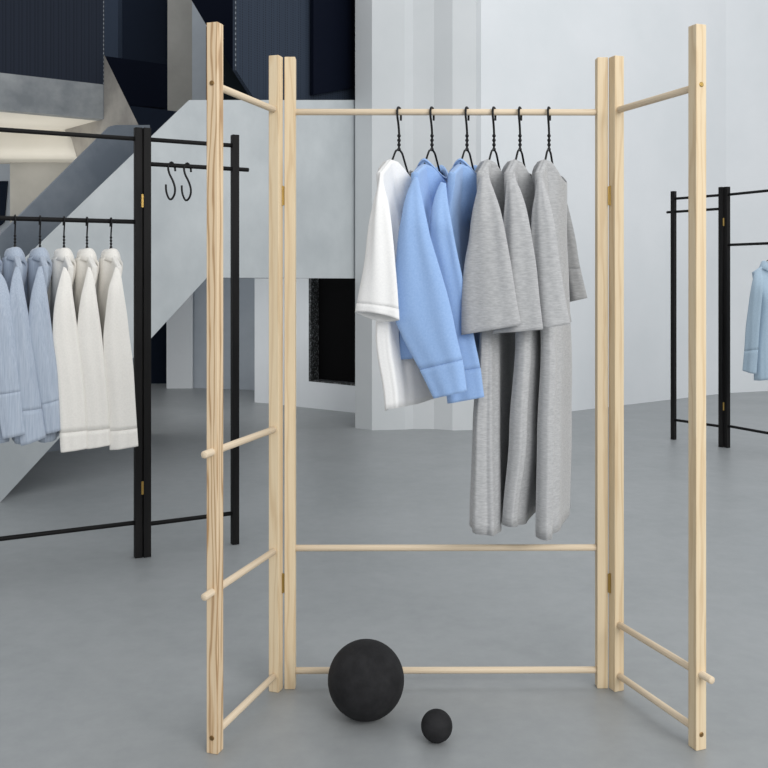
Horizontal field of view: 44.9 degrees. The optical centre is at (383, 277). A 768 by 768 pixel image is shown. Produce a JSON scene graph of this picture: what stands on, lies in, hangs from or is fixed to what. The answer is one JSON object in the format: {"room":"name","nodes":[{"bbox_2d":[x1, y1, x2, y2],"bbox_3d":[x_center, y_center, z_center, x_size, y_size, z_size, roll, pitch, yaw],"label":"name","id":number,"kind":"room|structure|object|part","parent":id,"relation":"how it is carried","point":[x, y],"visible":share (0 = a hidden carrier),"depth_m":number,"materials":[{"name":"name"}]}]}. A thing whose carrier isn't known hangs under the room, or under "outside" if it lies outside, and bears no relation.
{"room":"clothing store","nodes":[
{"label":"clothing store","id":0,"kind":"room"},
{"bbox_2d":[0,164,9,232],"bbox_3d":[-4.430,-0.165,9.300,1.540,2.600,0.200,0,0,0],"label":"wall","id":1,"kind":"structure","parent":0,"point":[4,168],"depth_m":9.20,"materials":[{"name":"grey paint"}]},
{"bbox_2d":[0,181,7,225],"bbox_3d":[-3.951,-0.568,9.195,0.469,0.780,0.030,0,0,0],"label":"window","id":2,"kind":"structure","parent":1,"relation":"in","point":[3,184],"depth_m":9.18,"materials":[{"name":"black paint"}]},
{"bbox_2d":[10,163,70,222],"bbox_3d":[-3.055,0.040,8.650,0.827,2.190,0.300,0,0,0],"label":"wall pier","id":3,"kind":"object","parent":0,"point":[27,180],"visible":0.21,"depth_m":8.50,"materials":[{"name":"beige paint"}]},
{"bbox_2d":[0,0,137,156],"bbox_3d":[-3.177,-1.843,7.568,2.846,2.444,1.464,0,0,0],"label":"gallery","id":4,"kind":"object","parent":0,"point":[56,73],"visible":0.67,"depth_m":7.43,"materials":[{"name":"grey concrete"}]},
{"bbox_2d":[0,130,76,163],"bbox_3d":[-3.645,-1.180,8.385,1.911,0.250,0.430,0,0,0],"label":"trim","id":5,"kind":"structure","parent":4,"relation":"attached to","point":[14,147],"depth_m":8.17,"materials":[{"name":"beige paint"}]},
{"bbox_2d":[104,0,121,57],"bbox_3d":[-2.760,-2.315,9.375,0.200,2.300,0.150,0,0,0],"label":"trim","id":6,"kind":"structure","parent":0,"point":[112,8],"depth_m":9.30,"materials":[{"name":"blue stone"}]},
{"bbox_2d":[105,56,166,109],"bbox_3d":[-2.419,-1.833,8.825,0.783,0.486,0.250,0,0,0],"label":"wall","id":7,"kind":"structure","parent":0,"point":[142,83],"depth_m":8.70,"materials":[{"name":"black paint"}]},
{"bbox_2d":[122,0,166,383],"bbox_3d":[-4.200,-1.165,10.100,4.600,4.600,0.200,0,0,0],"label":"wall","id":8,"kind":"structure","parent":0,"point":[144,22],"depth_m":10.00,"materials":[{"name":"black paint"}]},
{"bbox_2d":[129,106,176,135],"bbox_3d":[-2.138,-1.301,8.400,0.636,0.495,0.200,0,0,0],"label":"wall","id":9,"kind":"structure","parent":0,"point":[155,118],"depth_m":8.30,"materials":[{"name":"black paint"}]},
{"bbox_2d":[166,293,192,388],"bbox_3d":[-2.102,0.285,9.575,0.264,1.700,0.050,0,0,0],"label":"wall","id":10,"kind":"structure","parent":0,"point":[179,327],"depth_m":9.56,"materials":[{"name":"paint"}]},
{"bbox_2d":[192,2,254,389],"bbox_3d":[-1.474,-1.165,9.639,1.108,4.600,0.367,0,0,10],"label":"wall","id":11,"kind":"structure","parent":0,"point":[246,285],"depth_m":9.57,"materials":[{"name":"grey paint"}]},
{"bbox_2d":[167,0,191,110],"bbox_3d":[-2.136,-1.165,9.775,0.307,4.600,0.350,0,0,0],"label":"trim","id":12,"kind":"structure","parent":11,"relation":"attached to","point":[179,12],"depth_m":9.61,"materials":[{"name":"beige paint"}]},
{"bbox_2d":[255,278,354,412],"bbox_3d":[-0.839,0.035,8.656,0.754,2.200,2.085,0,0,-36],"label":"wall","id":13,"kind":"structure","parent":0,"point":[309,394],"depth_m":8.20,"materials":[{"name":"paint"}]},
{"bbox_2d":[309,278,354,385],"bbox_3d":[-0.417,0.044,8.051,0.593,1.819,0.147,0,0,36],"label":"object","id":14,"kind":"structure","parent":13,"relation":"in","point":[331,300],"depth_m":8.12,"materials":[{"name":"black"}]},
{"bbox_2d":[0,384,767,767],"bbox_3d":[0.000,1.195,5.000,18.000,0.120,16.000,0,0,0],"label":"floor","id":15,"kind":"structure","parent":0,"point":[103,649],"depth_m":3.27,"materials":[{"name":"concrete"}]},
{"bbox_2d":[0,127,248,558],"bbox_3d":[-1.178,0.262,3.684,1.350,1.746,0.038,0,0,-28],"label":"clothes rack","id":16,"kind":"object","parent":15,"relation":"on","point":[142,138],"visible":1,"depth_m":3.77,"materials":[{"name":"black wood"}]},
{"bbox_2d":[14,215,15,246],"bbox_3d":[-1.414,-0.135,3.565,0.012,0.218,0.266,0,0,-27],"label":"hanger","id":17,"kind":"object","parent":16,"relation":"hanging from","point":[14,215],"visible":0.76,"depth_m":3.56,"materials":[{"name":"black metal"}]},
{"bbox_2d":[2,247,45,445],"bbox_3d":[-1.397,0.247,3.574,0.131,0.729,0.480,0,0,-27],"label":"shirt","id":18,"kind":"object","parent":17,"relation":"hanging from","point":[15,265],"visible":0.7,"depth_m":3.37,"materials":[{"name":"blue fabric"}]},
{"bbox_2d":[39,215,40,246],"bbox_3d":[-1.334,-0.135,3.606,0.012,0.218,0.266,0,0,-27],"label":"hanger","id":19,"kind":"object","parent":16,"relation":"hanging from","point":[39,215],"visible":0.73,"depth_m":3.60,"materials":[{"name":"black metal"}]},
{"bbox_2d":[24,247,60,442],"bbox_3d":[-1.338,0.247,3.604,0.121,0.729,0.472,0,0,-27],"label":"shirt","id":20,"kind":"object","parent":19,"relation":"hanging from","point":[40,266],"visible":0.73,"depth_m":3.41,"materials":[{"name":"blue fabric"}]},
{"bbox_2d":[63,216,65,247],"bbox_3d":[-1.255,-0.135,3.647,0.012,0.218,0.266,0,0,-27],"label":"hanger","id":21,"kind":"object","parent":16,"relation":"hanging from","point":[63,216],"visible":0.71,"depth_m":3.64,"materials":[{"name":"black metal"}]},
{"bbox_2d":[47,248,87,452],"bbox_3d":[-1.263,0.263,3.643,0.126,0.762,0.471,0,0,-27],"label":"shirt","id":22,"kind":"object","parent":21,"relation":"hanging from","point":[73,432],"visible":0.75,"depth_m":3.44,"materials":[{"name":"white fabric"}]},
{"bbox_3d":[-1.382,0.993,3.581,0.843,0.018,0.018,0,0,-27],"label":"rail","id":23,"kind":"part","parent":16,"relation":"part of","materials":[{"name":"black wood"}]},
{"bbox_3d":[-1.382,-0.228,3.581,0.843,0.018,0.018,0,0,-27],"label":"rail","id":24,"kind":"part","parent":16,"relation":"part of","materials":[{"name":"black wood"}]},
{"bbox_3d":[-1.382,-0.565,3.581,0.843,0.018,0.018,0,0,-27],"label":"rail","id":25,"kind":"part","parent":16,"relation":"part of","materials":[{"name":"black wood"}]},
{"bbox_2d":[85,217,88,247],"bbox_3d":[-1.178,-0.135,3.688,0.012,0.218,0.266,0,0,-27],"label":"hanger","id":26,"kind":"object","parent":16,"relation":"hanging from","point":[86,224],"visible":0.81,"depth_m":3.68,"materials":[{"name":"black metal"}]},
{"bbox_2d":[72,248,110,448],"bbox_3d":[-1.188,0.261,3.682,0.125,0.757,0.470,0,0,-27],"label":"shirt","id":27,"kind":"object","parent":26,"relation":"hanging from","point":[90,341],"visible":0.75,"depth_m":3.48,"materials":[{"name":"white fabric"}]},
{"bbox_2d":[109,217,112,248],"bbox_3d":[-1.095,-0.135,3.730,0.012,0.218,0.266,0,0,-27],"label":"hanger","id":28,"kind":"object","parent":16,"relation":"hanging from","point":[110,224],"visible":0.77,"depth_m":3.73,"materials":[{"name":"black metal"}]},
{"bbox_2d":[95,248,137,449],"bbox_3d":[-1.100,0.266,3.728,0.130,0.768,0.478,0,0,-27],"label":"shirt","id":29,"kind":"object","parent":28,"relation":"hanging from","point":[109,286],"visible":0.69,"depth_m":3.53,"materials":[{"name":"white fabric"}]},
{"bbox_3d":[-1.000,0.262,3.780,0.030,1.746,0.030,0,0,-27],"label":"post","id":30,"kind":"part","parent":16,"relation":"part of","materials":[{"name":"black wood"}]},
{"bbox_3d":[-0.967,0.262,3.789,0.030,1.746,0.030,0,0,-29],"label":"post","id":31,"kind":"part","parent":16,"relation":"part of","materials":[{"name":"black wood"}]},
{"bbox_2d":[165,161,175,199],"bbox_3d":[-0.878,-0.401,3.839,0.046,0.162,0.037,0,0,0],"label":"s-hook","id":32,"kind":"object","parent":16,"relation":"hanging from","point":[168,170],"visible":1,"depth_m":3.82,"materials":[{"name":"black metal"}]},
{"bbox_2d":[181,162,191,200],"bbox_3d":[-0.820,-0.400,3.870,0.046,0.164,0.037,0,0,0],"label":"s-hook","id":33,"kind":"object","parent":16,"relation":"hanging from","point":[185,175],"visible":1,"depth_m":3.85,"materials":[{"name":"black metal"}]},
{"bbox_3d":[-0.802,1.003,3.880,0.361,0.018,0.018,0,0,-29],"label":"rail","id":34,"kind":"part","parent":16,"relation":"part of","materials":[{"name":"black wood"}]},
{"bbox_3d":[-0.802,-0.565,3.880,0.361,0.018,0.018,0,0,-29],"label":"rail","id":35,"kind":"part","parent":16,"relation":"part of","materials":[{"name":"black wood"}]},
{"bbox_3d":[-0.771,-0.465,3.897,0.431,0.018,0.018,0,0,-29],"label":"peg rail","id":36,"kind":"part","parent":16,"relation":"part of","materials":[{"name":"black wood"}]},
{"bbox_3d":[-0.636,0.262,3.970,0.030,1.746,0.030,0,0,-29],"label":"post","id":37,"kind":"part","parent":16,"relation":"part of","materials":[{"name":"black wood"}]},
{"bbox_2d":[0,100,354,501],"bbox_3d":[-1.624,-0.110,6.009,1.020,2.491,3.404,0,0,36],"label":"staircase","id":38,"kind":"structure","parent":15,"relation":"on","point":[99,183],"depth_m":6.02,"materials":[{"name":"concrete"}]},
{"bbox_3d":[-2.216,0.013,6.044,0.020,2.245,1.743,0,0,36],"label":"balustrade","id":39,"kind":"part","parent":38,"relation":"part of","materials":[{"name":"concrete"}]},
{"bbox_2d":[328,639,403,721],"bbox_3d":[-0.046,1.036,2.400,0.197,0.197,0.197,0,0,0],"label":"ball","id":40,"kind":"object","parent":15,"relation":"on","point":[366,676],"visible":1,"depth_m":2.33,"materials":[{"name":"black rubber"}]},
{"bbox_2d":[421,709,451,742],"bbox_3d":[0.129,1.097,2.277,0.077,0.077,0.077,0,0,0],"label":"ball","id":41,"kind":"object","parent":15,"relation":"on","point":[436,724],"visible":1,"depth_m":2.25,"materials":[{"name":"black rubber"}]},
{"bbox_2d":[201,22,714,753],"bbox_3d":[0.177,0.262,2.389,1.214,1.746,0.422,0,0,0],"label":"clothes rack","id":42,"kind":"object","parent":15,"relation":"on","point":[612,195],"visible":1,"depth_m":2.55,"materials":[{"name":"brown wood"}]},
{"bbox_3d":[-0.406,0.262,2.232,0.030,1.746,0.030,0,0,18],"label":"post","id":43,"kind":"part","parent":42,"relation":"part of","materials":[{"name":"brown wood"}]},
{"bbox_3d":[-0.361,0.749,2.368,0.018,0.018,0.393,0,0,18],"label":"peg rail","id":44,"kind":"part","parent":42,"relation":"part of","materials":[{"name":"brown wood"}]},
{"bbox_3d":[-0.361,0.415,2.368,0.018,0.018,0.393,0,0,18],"label":"peg rail","id":45,"kind":"part","parent":42,"relation":"part of","materials":[{"name":"brown wood"}]},
{"bbox_3d":[-0.352,1.092,2.397,0.018,0.018,0.331,0,0,18],"label":"rail","id":46,"kind":"part","parent":42,"relation":"part of","materials":[{"name":"brown wood"}]},
{"bbox_3d":[-0.352,-0.462,2.397,0.018,0.018,0.331,0,0,18],"label":"rail","id":47,"kind":"part","parent":42,"relation":"part of","materials":[{"name":"brown wood"}]},
{"bbox_3d":[-0.298,0.262,2.562,0.030,1.746,0.030,0,0,18],"label":"post","id":48,"kind":"part","parent":42,"relation":"part of","materials":[{"name":"brown wood"}]},
{"bbox_3d":[-0.260,0.262,2.580,0.030,1.746,0.030,0,0,0],"label":"post","id":49,"kind":"part","parent":42,"relation":"part of","materials":[{"name":"brown wood"}]},
{"bbox_2d":[391,106,408,173],"bbox_3d":[0.042,-0.367,2.580,0.012,0.217,0.266,0,0,20],"label":"hanger","id":50,"kind":"object","parent":42,"relation":"hanging from","point":[398,107],"visible":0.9,"depth_m":2.58,"materials":[{"name":"black metal"}]},
{"bbox_2d":[355,159,432,410],"bbox_3d":[0.053,0.013,2.576,0.135,0.667,0.477,0,0,21],"label":"shirt","id":51,"kind":"object","parent":50,"relation":"hanging from","point":[403,383],"visible":0.53,"depth_m":2.40,"materials":[{"name":"white fabric"}]},
{"bbox_3d":[0.065,-0.311,2.642,0.012,0.104,0.134,0,0,20],"label":"arm","id":52,"kind":"part","parent":50,"relation":"part of","materials":[{"name":"black metal"}]},
{"bbox_2d":[424,106,440,172],"bbox_3d":[0.133,-0.367,2.580,0.012,0.217,0.266,0,0,20],"label":"hanger","id":53,"kind":"object","parent":42,"relation":"hanging from","point":[431,107],"visible":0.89,"depth_m":2.58,"materials":[{"name":"black metal"}]},
{"bbox_3d":[0.110,-0.311,2.518,0.012,0.104,0.134,0,0,20],"label":"arm","id":54,"kind":"part","parent":53,"relation":"part of","materials":[{"name":"black metal"}]},
{"bbox_2d":[395,158,466,398],"bbox_3d":[0.182,-0.010,2.562,0.219,0.629,0.474,0,0,21],"label":"shirt","id":55,"kind":"object","parent":53,"relation":"hanging from","point":[427,332],"visible":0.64,"depth_m":2.36,"materials":[{"name":"blue fabric"}]},
{"bbox_3d":[0.156,-0.311,2.642,0.012,0.104,0.134,0,0,21],"label":"arm","id":56,"kind":"part","parent":53,"relation":"part of","materials":[{"name":"black metal"}]},
{"bbox_3d":[0.172,1.089,2.583,0.844,0.018,0.018,0,0,0],"label":"rail","id":57,"kind":"part","parent":42,"relation":"part of","materials":[{"name":"brown wood"}]},
{"bbox_3d":[0.172,0.749,2.583,0.844,0.018,0.018,0,0,0],"label":"rail","id":58,"kind":"part","parent":42,"relation":"part of","materials":[{"name":"brown wood"}]},
{"bbox_3d":[0.172,-0.461,2.583,0.844,0.018,0.018,0,0,0],"label":"rail","id":59,"kind":"part","parent":42,"relation":"part of","materials":[{"name":"brown wood"}]},
{"bbox_2d":[460,106,474,170],"bbox_3d":[0.230,-0.367,2.580,0.012,0.217,0.266,0,0,20],"label":"hanger","id":60,"kind":"object","parent":42,"relation":"hanging from","point":[467,117],"visible":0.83,"depth_m":2.58,"materials":[{"name":"black metal"}]},
{"bbox_2d":[429,158,483,403],"bbox_3d":[0.247,0.001,2.574,0.151,0.651,0.427,0,0,21],"label":"shirt","id":61,"kind":"object","parent":60,"relation":"hanging from","point":[452,207],"visible":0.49,"depth_m":2.40,"materials":[{"name":"blue fabric"}]},
{"bbox_3d":[0.253,-0.311,2.642,0.012,0.104,0.134,0,0,20],"label":"arm","id":62,"kind":"part","parent":60,"relation":"part of","materials":[{"name":"black metal"}]},
{"bbox_2d":[489,106,500,169],"bbox_3d":[0.305,-0.367,2.580,0.012,0.217,0.266,0,0,20],"label":"hanger","id":63,"kind":"object","parent":42,"relation":"hanging from","point":[493,107],"visible":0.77,"depth_m":2.58,"materials":[{"name":"black metal"}]},
{"bbox_3d":[0.328,-0.311,2.642,0.012,0.104,0.134,0,0,21],"label":"arm","id":64,"kind":"part","parent":63,"relation":"part of","materials":[{"name":"black metal"}]},
{"bbox_2d":[515,106,525,166],"bbox_3d":[0.377,-0.367,2.580,0.012,0.217,0.266,0,0,20],"label":"hanger","id":65,"kind":"object","parent":42,"relation":"hanging from","point":[519,107],"visible":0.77,"depth_m":2.58,"materials":[{"name":"black metal"}]},
{"bbox_3d":[0.400,-0.311,2.642,0.012,0.104,0.134,0,0,21],"label":"arm","id":66,"kind":"part","parent":65,"relation":"part of","materials":[{"name":"black metal"}]},
{"bbox_2d":[493,159,570,526],"bbox_3d":[0.404,0.168,2.570,0.157,0.977,0.472,0,0,21],"label":"dress","id":67,"kind":"object","parent":65,"relation":"hanging from","point":[519,503],"visible":0.67,"depth_m":2.41,"materials":[{"name":"grey fabric"}]},
{"bbox_2d":[545,106,552,162],"bbox_3d":[0.458,-0.367,2.580,0.012,0.217,0.266,0,0,20],"label":"hanger","id":68,"kind":"object","parent":42,"relation":"hanging from","point":[548,107],"visible":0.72,"depth_m":2.58,"materials":[{"name":"black metal"}]},
{"bbox_2d":[530,159,586,540],"bbox_3d":[0.473,0.179,2.563,0.130,1.000,0.456,0,0,18],"label":"dress","id":69,"kind":"object","parent":68,"relation":"hanging from","point":[560,279],"visible":0.97,"depth_m":2.43,"materials":[{"name":"grey fabric"}]},
{"bbox_3d":[0.605,0.262,2.585,0.030,1.746,0.030,0,0,0],"label":"post","id":70,"kind":"part","parent":42,"relation":"part of","materials":[{"name":"brown wood"}]},
{"bbox_3d":[0.641,0.262,2.567,0.030,1.746,0.030,0,0,-20],"label":"post","id":71,"kind":"part","parent":42,"relation":"part of","materials":[{"name":"brown wood"}]},
{"bbox_3d":[0.699,1.092,2.408,0.018,0.018,0.323,0,0,-20],"label":"rail","id":72,"kind":"part","parent":42,"relation":"part of","materials":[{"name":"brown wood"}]},
{"bbox_3d":[0.699,-0.462,2.408,0.018,0.018,0.323,0,0,-20],"label":"rail","id":73,"kind":"part","parent":42,"relation":"part of","materials":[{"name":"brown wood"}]},
{"bbox_3d":[0.710,0.952,2.379,0.018,0.018,0.385,0,0,-20],"label":"peg rail","id":74,"kind":"part","parent":42,"relation":"part of","materials":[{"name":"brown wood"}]},
{"bbox_3d":[0.757,0.262,2.249,0.030,1.746,0.030,0,0,-20],"label":"post","id":75,"kind":"part","parent":42,"relation":"part of","materials":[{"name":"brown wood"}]},
{"bbox_2d":[666,187,767,447],"bbox_3d":[2.378,0.262,6.031,0.092,1.746,1.336,0,0,-31],"label":"clothes rack","id":76,"kind":"object","parent":15,"relation":"on","point":[724,194],"visible":0.95,"depth_m":6.24,"materials":[{"name":"black wood"}]},
{"bbox_3d":[2.036,0.262,6.540,0.030,1.746,0.030,0,0,-38],"label":"post","id":77,"kind":"part","parent":76,"relation":"part of","materials":[{"name":"black wood"}]},
{"bbox_3d":[2.132,-0.465,6.418,0.018,0.018,0.421,0,0,-38],"label":"peg rail","id":78,"kind":"part","parent":76,"relation":"part of","materials":[{"name":"black wood"}]},
{"bbox_3d":[2.151,0.997,6.393,0.018,0.018,0.358,0,0,-38],"label":"rail","id":79,"kind":"part","parent":76,"relation":"part of","materials":[{"name":"black wood"}]},
{"bbox_3d":[2.151,-0.557,6.393,0.018,0.018,0.358,0,0,-38],"label":"rail","id":80,"kind":"part","parent":76,"relation":"part of","materials":[{"name":"black wood"}]},
{"bbox_3d":[2.267,0.262,6.246,0.030,1.746,0.030,0,0,-38],"label":"post","id":81,"kind":"part","parent":76,"relation":"part of","materials":[{"name":"black wood"}]},
{"bbox_3d":[2.296,0.262,6.225,0.030,1.746,0.030,0,0,-27],"label":"post","id":82,"kind":"part","parent":76,"relation":"part of","materials":[{"name":"black wood"}]},
{"bbox_3d":[2.493,0.989,5.841,0.018,0.018,0.843,0,0,-27],"label":"rail","id":83,"kind":"part","parent":76,"relation":"part of","materials":[{"name":"black wood"}]},
{"bbox_3d":[2.493,-0.221,5.841,0.018,0.018,0.843,0,0,-27],"label":"rail","id":84,"kind":"part","parent":76,"relation":"part of","materials":[{"name":"black wood"}]},
{"bbox_3d":[2.493,-0.557,5.841,0.018,0.018,0.843,0,0,-27],"label":"rail","id":85,"kind":"part","parent":76,"relation":"part of","materials":[{"name":"black wood"}]},
{"bbox_2d":[355,0,480,429],"bbox_3d":[0.275,-1.165,7.562,1.050,4.600,1.275,0,0,0],"label":"wall column","id":86,"kind":"structure","parent":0,"point":[410,54],"depth_m":6.96,"materials":[{"name":"paint"}]},
{"bbox_2d":[192,0,354,99],"bbox_3d":[-0.958,-2.015,7.750,1.092,1.851,2.850,0,0,-19],"label":"wall","id":87,"kind":"structure","parent":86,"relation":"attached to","point":[320,34],"depth_m":6.83,"materials":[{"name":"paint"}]},
{"bbox_3d":[-0.382,-1.983,7.027,0.030,1.284,0.502,0,0,36],"label":"screen panel","id":88,"kind":"part","parent":87,"relation":"part of","materials":[{"name":"black paint"}]},
{"bbox_2d":[461,159,520,535],"bbox_3d":[0.340,0.174,2.567,0.174,0.990,0.464,0,0,21],"label":"dress","id":89,"kind":"object","parent":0,"point":[489,301],"visible":0.73,"depth_m":2.41,"materials":[{"name":"grey fabric"}]},
{"bbox_2d":[481,0,725,410],"bbox_3d":[2.108,-1.165,8.581,3.649,4.600,0.491,0,0,-35],"label":"wall","id":90,"kind":"structure","parent":0,"point":[536,54],"depth_m":8.35,"materials":[{"name":"paint"}]},
{"bbox_2d":[726,0,767,392],"bbox_3d":[5.436,-1.165,10.035,4.467,4.600,0.284,0,0,-19],"label":"wall","id":91,"kind":"structure","parent":0,"point":[746,20],"depth_m":9.24,"materials":[{"name":"paint"}]},
{"bbox_3d":[-1.493,-0.135,3.524,0.127,0.218,0.239,0,0,0],"label":"hanger","id":92,"kind":"object","parent":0,"visible":0},
{"bbox_2d":[0,258,24,442],"bbox_3d":[-1.459,0.247,3.541,0.168,0.729,0.478,0,0,-27],"label":"shirt","id":93,"kind":"object","parent":92,"relation":"hanging from","point":[11,417],"visible":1,"depth_m":3.34,"materials":[{"name":"blue fabric"}]},
{"bbox_3d":[2.455,-0.128,5.915,0.239,0.217,0.126,0,0,0],"label":"hanger","id":94,"kind":"object","parent":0,"visible":0},
{"bbox_2d":[742,261,767,380],"bbox_3d":[2.473,0.265,5.881,0.475,0.752,0.188,0,0,-32],"label":"shirt","id":95,"kind":"object","parent":94,"relation":"hanging from","point":[755,359],"visible":1,"depth_m":5.76,"materials":[{"name":"blue fabric"}]}
]}

